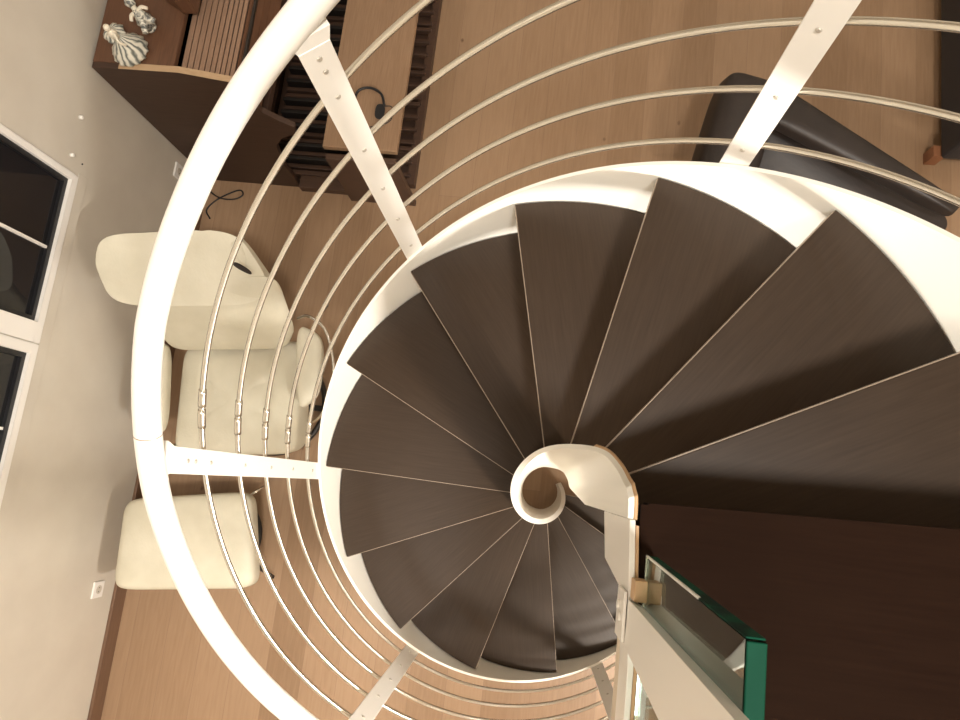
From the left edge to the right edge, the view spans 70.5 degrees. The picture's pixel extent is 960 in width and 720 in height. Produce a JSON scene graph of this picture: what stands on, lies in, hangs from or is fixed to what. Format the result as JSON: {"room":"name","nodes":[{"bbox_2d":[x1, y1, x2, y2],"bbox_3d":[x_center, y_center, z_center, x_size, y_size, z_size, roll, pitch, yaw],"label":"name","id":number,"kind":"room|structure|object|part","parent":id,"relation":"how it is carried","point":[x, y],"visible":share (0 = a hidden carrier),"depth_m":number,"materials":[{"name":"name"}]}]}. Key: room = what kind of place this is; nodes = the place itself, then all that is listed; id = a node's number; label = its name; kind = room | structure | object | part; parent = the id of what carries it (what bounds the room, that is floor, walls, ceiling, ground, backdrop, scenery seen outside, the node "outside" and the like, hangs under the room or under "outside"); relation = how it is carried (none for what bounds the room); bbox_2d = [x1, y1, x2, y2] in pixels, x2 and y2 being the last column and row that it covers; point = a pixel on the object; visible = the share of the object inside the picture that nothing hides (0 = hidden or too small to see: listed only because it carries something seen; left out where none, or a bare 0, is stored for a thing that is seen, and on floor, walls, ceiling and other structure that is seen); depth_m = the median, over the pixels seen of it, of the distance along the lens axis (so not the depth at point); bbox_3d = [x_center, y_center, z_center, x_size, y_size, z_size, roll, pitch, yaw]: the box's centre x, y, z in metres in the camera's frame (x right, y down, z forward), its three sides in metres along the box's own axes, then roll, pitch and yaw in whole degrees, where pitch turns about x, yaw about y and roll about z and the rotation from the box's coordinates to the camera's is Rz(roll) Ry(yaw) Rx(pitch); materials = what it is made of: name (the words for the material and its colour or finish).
{"room":"spiral staircase","nodes":[
{"label":"spiral staircase","id":0,"kind":"room"},
{"bbox_2d":[0,0,186,719],"bbox_3d":[-2.056,-0.832,0.644,0.200,6.600,7.400,6,80,5],"label":"wall","id":1,"kind":"structure","parent":0,"point":[76,481],"depth_m":3.06,"materials":[{"name":"paint"}]},
{"bbox_2d":[0,334,38,507],"bbox_3d":[-2.009,0.183,2.153,0.186,1.238,0.756,6,80,5],"label":"window","id":2,"kind":"structure","parent":1,"relation":"in","point":[17,356],"depth_m":2.72,"materials":[{"name":"white"}]},
{"bbox_3d":[-1.950,0.170,2.163,0.006,1.102,0.585,6,80,5],"label":"pane","id":3,"kind":"part","parent":2,"relation":"part of","materials":[{"name":"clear glass"}]},
{"bbox_2d":[0,123,78,343],"bbox_3d":[-1.920,-0.553,2.284,0.186,1.238,0.746,6,80,5],"label":"window","id":4,"kind":"structure","parent":1,"relation":"in","point":[37,192],"depth_m":2.74,"materials":[{"name":"white wood"}]},
{"bbox_3d":[-1.861,-0.574,2.296,0.006,1.102,0.591,6,80,5],"label":"pane","id":5,"kind":"part","parent":4,"relation":"part of","materials":[{"name":"clear glass"}]},
{"bbox_2d":[0,173,87,544],"bbox_3d":[-1.833,-0.035,2.843,0.003,0.059,1.580,6,80,5],"label":"trim","id":6,"kind":"structure","parent":1,"relation":"attached to","point":[48,326],"depth_m":2.84,"materials":[{"name":"paint"}]},
{"bbox_2d":[90,580,104,598],"bbox_3d":[-1.901,1.142,3.379,0.012,0.080,0.080,6,80,5],"label":"wall socket","id":7,"kind":"object","parent":1,"relation":"attached to","point":[97,590],"visible":1,"depth_m":3.37,"materials":[{"name":"white plastic"}]},
{"bbox_2d":[87,210,202,719],"bbox_3d":[-1.884,1.168,3.572,0.016,0.100,4.550,6,80,5],"label":"baseboard","id":8,"kind":"structure","parent":1,"relation":"attached to","point":[119,594],"depth_m":3.51,"materials":[{"name":"brown wood"}]},
{"bbox_2d":[173,162,182,178],"bbox_3d":[-1.646,-1.029,3.711,0.012,0.080,0.080,6,80,5],"label":"wall socket","id":9,"kind":"object","parent":1,"relation":"attached to","point":[178,168],"visible":0.77,"depth_m":3.69,"materials":[{"name":"white plastic"}]},
{"bbox_2d":[101,0,959,719],"bbox_3d":[1.225,0.099,3.658,6.339,0.120,7.800,6,80,5],"label":"floor","id":10,"kind":"structure","parent":0,"point":[163,667],"depth_m":3.87,"materials":[{"name":"brown wood"}]},
{"bbox_2d":[115,485,274,589],"bbox_3d":[-1.397,0.901,3.410,0.683,0.444,0.478,-6,79,3],"label":"ottoman","id":11,"kind":"object","parent":10,"relation":"on","point":[140,565],"visible":0.77,"depth_m":3.20,"materials":[{"name":"beige leather"}]},
{"bbox_2d":[92,0,299,186],"bbox_3d":[-1.177,-1.852,3.573,0.770,1.104,1.478,6,80,5],"label":"organ console","id":12,"kind":"object","parent":10,"relation":"on","point":[190,61],"visible":0.62,"depth_m":3.02,"materials":[{"name":"brown wood"}]},
{"bbox_2d":[103,22,148,66],"bbox_3d":[-1.515,-1.350,2.852,0.167,0.178,0.161,6,80,5],"label":"figurine","id":13,"kind":"object","parent":12,"relation":"on","point":[128,49],"visible":1,"depth_m":2.88,"materials":[{"name":"ceramic"}]},
{"bbox_3d":[-1.501,-1.328,2.821,0.044,0.052,0.022,43,85,10],"label":"arm","id":14,"kind":"part","parent":13,"relation":"part of","materials":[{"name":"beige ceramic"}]},
{"bbox_2d":[124,0,156,33],"bbox_3d":[-1.442,-1.460,2.889,0.134,0.135,0.096,42,85,10],"label":"figurine","id":15,"kind":"object","parent":12,"relation":"on","point":[143,19],"visible":1,"depth_m":2.87,"materials":[{"name":"grey ceramic"}]},
{"bbox_3d":[-1.464,-1.452,2.864,0.050,0.035,0.025,-35,79,-3],"label":"arm","id":16,"kind":"part","parent":15,"relation":"part of","materials":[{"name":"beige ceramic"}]},
{"bbox_3d":[-1.425,-1.479,2.861,0.052,0.025,0.028,-35,79,-3],"label":"arm","id":17,"kind":"part","parent":15,"relation":"part of","materials":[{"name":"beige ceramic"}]},
{"bbox_3d":[-1.429,-1.421,2.886,0.033,0.047,0.064,-11,79,2],"label":"leg","id":18,"kind":"part","parent":15,"relation":"part of","materials":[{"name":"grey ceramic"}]},
{"bbox_3d":[-1.409,-1.448,2.878,0.067,0.046,0.033,20,82,8],"label":"leg","id":19,"kind":"part","parent":15,"relation":"part of","materials":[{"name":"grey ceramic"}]},
{"bbox_2d":[165,0,200,13],"bbox_3d":[-1.281,-1.763,2.933,0.167,0.129,0.500,6,80,5],"label":"wooden box","id":20,"kind":"object","parent":12,"relation":"on","point":[185,6],"visible":1,"depth_m":2.92,"materials":[{"name":"brown wood"}]},
{"bbox_3d":[-1.546,-1.892,3.597,0.025,1.025,1.422,6,80,5],"label":"panel","id":21,"kind":"part","parent":12,"relation":"part of","materials":[{"name":"brown wood"}]},
{"bbox_3d":[-1.262,-1.143,3.449,0.770,1.100,0.028,6,80,5],"label":"panel","id":22,"kind":"part","parent":12,"relation":"part of","materials":[{"name":"brown wood"}]},
{"bbox_2d":[95,230,334,455],"bbox_3d":[-1.145,-0.001,3.249,0.979,1.054,0.947,6,80,5],"label":"recliner chair","id":23,"kind":"object","parent":10,"relation":"on","point":[121,261],"visible":0.75,"depth_m":3.20,"materials":[{"name":"beige leather"}]},
{"bbox_3d":[-1.546,0.134,3.251,0.117,0.080,0.431,-3,79,4],"label":"armrest","id":24,"kind":"part","parent":23,"relation":"part of","materials":[{"name":"beige leather"}]},
{"bbox_3d":[-1.199,-0.205,3.122,0.647,0.414,0.249,-3,79,4],"label":"backrest","id":25,"kind":"part","parent":23,"relation":"part of","materials":[{"name":"beige leather"}]},
{"bbox_2d":[176,342,308,454],"bbox_3d":[-1.157,0.183,3.341,0.622,0.188,0.572,-2,79,4],"label":"seat cushion","id":26,"kind":"object","parent":23,"relation":"on","point":[224,366],"depth_m":3.27,"materials":[{"name":"beige leather"}]},
{"bbox_3d":[-0.804,0.030,3.216,0.126,0.080,0.385,-4,79,3],"label":"armrest","id":27,"kind":"part","parent":23,"relation":"part of","materials":[{"name":"beige leather"}]},
{"bbox_3d":[-0.777,0.056,3.304,0.192,0.227,0.526,-2,79,4],"label":"arm frame","id":28,"kind":"part","parent":23,"relation":"part of","materials":[{"name":"silver metal"}]},
{"bbox_2d":[206,190,243,218],"bbox_3d":[-1.500,-0.924,3.978,0.215,0.014,0.218,6,80,5],"label":"power cable","id":29,"kind":"object","parent":10,"relation":"on","point":[218,198],"visible":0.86,"depth_m":3.98,"materials":[{"name":"black plastic"}]},
{"bbox_2d":[277,0,442,194],"bbox_3d":[-0.735,-1.658,4.015,0.877,0.107,1.404,6,80,5],"label":"pedalboard","id":30,"kind":"object","parent":10,"relation":"on","point":[299,96],"visible":0.42,"depth_m":3.96,"materials":[{"name":"brown wood"}]},
{"bbox_2d":[323,0,418,205],"bbox_3d":[-0.496,-1.672,3.772,0.392,0.550,1.471,6,80,5],"label":"bench","id":31,"kind":"object","parent":10,"relation":"on","point":[387,70],"visible":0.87,"depth_m":3.47,"materials":[{"name":"brown wood"}]},
{"bbox_3d":[-0.574,-0.964,3.664,0.380,0.514,0.030,6,80,5],"label":"panel","id":32,"kind":"part","parent":31,"relation":"part of","materials":[{"name":"brown wood"}]},
{"bbox_2d":[355,86,392,126],"bbox_3d":[-0.554,-1.244,3.403,0.234,0.024,0.251,28,83,9],"label":"headphones","id":33,"kind":"object","parent":31,"relation":"on","point":[380,108],"visible":0.56,"depth_m":3.40,"materials":[{"name":"black plastic"}]},
{"bbox_2d":[375,104,384,118],"bbox_3d":[-0.499,-1.240,3.389,0.050,0.005,0.080,6,80,5],"label":"ear cup","id":34,"kind":"object","parent":33,"relation":"on","point":[380,108],"depth_m":3.39,"materials":[{"name":"black plastic"}]},
{"bbox_2d":[131,0,959,719],"bbox_3d":[0.055,1.392,1.520,1.504,3.764,3.652,6,80,5],"label":"spiral staircase","id":35,"kind":"structure","parent":10,"relation":"on","point":[728,334],"depth_m":1.37,"materials":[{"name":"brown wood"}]},
{"bbox_3d":[0.148,0.259,1.261,1.505,2.865,1.505,6,80,5],"label":"handrail","id":36,"kind":"part","parent":35,"relation":"part of","materials":[{"name":"white metal"}]},
{"bbox_3d":[-0.527,0.275,1.738,0.008,1.021,0.050,5,80,5],"label":"post","id":37,"kind":"part","parent":35,"relation":"part of","materials":[{"name":"white metal"}]},
{"bbox_3d":[0.160,0.289,1.424,1.456,2.812,1.455,6,80,5],"label":"railing rod","id":38,"kind":"part","parent":35,"relation":"part of","materials":[{"name":"silver metal"}]},
{"bbox_3d":[-0.195,-0.343,1.423,0.050,0.989,0.008,-29,79,-2],"label":"post","id":39,"kind":"part","parent":35,"relation":"part of","materials":[{"name":"white metal"}]},
{"bbox_3d":[-0.261,0.944,2.026,0.050,0.989,0.008,41,85,10],"label":"post","id":40,"kind":"part","parent":35,"relation":"part of","materials":[{"name":"white metal"}]},
{"bbox_3d":[0.172,0.320,1.591,1.456,2.812,1.455,6,80,5],"label":"railing rod","id":41,"kind":"part","parent":35,"relation":"part of","materials":[{"name":"silver metal"}]},
{"bbox_3d":[0.443,1.161,2.380,0.050,0.989,0.008,-17,79,1],"label":"post","id":42,"kind":"part","parent":35,"relation":"part of","materials":[{"name":"white metal"}]},
{"bbox_3d":[0.207,0.410,2.071,1.456,2.812,1.455,6,80,5],"label":"railing rod","id":43,"kind":"part","parent":35,"relation":"part of","materials":[{"name":"silver metal"}]},
{"bbox_2d":[615,555,766,719],"bbox_3d":[0.068,0.710,0.144,0.035,1.090,1.209,6,80,5],"label":"glass railing","id":44,"kind":"object","parent":35,"relation":"attached to","point":[692,658],"visible":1,"depth_m":0.49,"materials":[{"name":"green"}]},
{"bbox_3d":[0.457,-0.435,0.953,0.050,0.986,0.008,28,83,9],"label":"post","id":45,"kind":"part","parent":35,"relation":"part of","materials":[{"name":"white metal"}]},
{"bbox_2d":[691,72,958,229],"bbox_3d":[1.466,-0.655,3.358,1.290,0.710,0.893,38,84,10],"label":"leather armchair","id":46,"kind":"object","parent":10,"relation":"on","point":[803,125],"visible":0.3,"depth_m":3.17,"materials":[{"name":"black leather"}]},
{"bbox_3d":[1.193,-1.006,3.255,0.300,0.231,0.718,18,81,7],"label":"armrest","id":47,"kind":"part","parent":46,"relation":"part of","materials":[{"name":"brown leather"}]},
{"bbox_2d":[759,130,946,229],"bbox_3d":[1.742,-0.806,3.241,0.994,0.117,0.297,35,84,9],"label":"cushion","id":48,"kind":"object","parent":46,"relation":"on","point":[831,173],"depth_m":3.23,"materials":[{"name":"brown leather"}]},
{"bbox_2d":[923,0,959,164],"bbox_3d":[3.006,-1.829,3.633,1.000,0.380,1.620,6,80,5],"label":"sofa","id":49,"kind":"object","parent":10,"relation":"on","point":[949,148],"visible":0.93,"depth_m":3.61,"materials":[{"name":"black fabric"}]},
{"bbox_3d":[2.462,-1.109,3.681,0.060,0.100,0.060,6,80,5],"label":"leg","id":50,"kind":"part","parent":49,"relation":"part of","materials":[{"name":"brown wood"}]},
{"bbox_2d":[634,503,959,719],"bbox_3d":[1.857,1.791,0.347,3.734,0.041,2.985,6,80,5],"label":"landing","id":51,"kind":"structure","parent":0,"point":[857,620],"depth_m":0.72,"materials":[{"name":"brown wood"}]},
{"bbox_2d":[611,637,619,719],"bbox_3d":[1.868,1.837,0.440,3.720,0.159,2.930,6,80,5],"label":"trim","id":52,"kind":"structure","parent":51,"relation":"attached to","point":[618,640],"depth_m":0.89,"materials":[{"name":"beige paint"}]}
]}

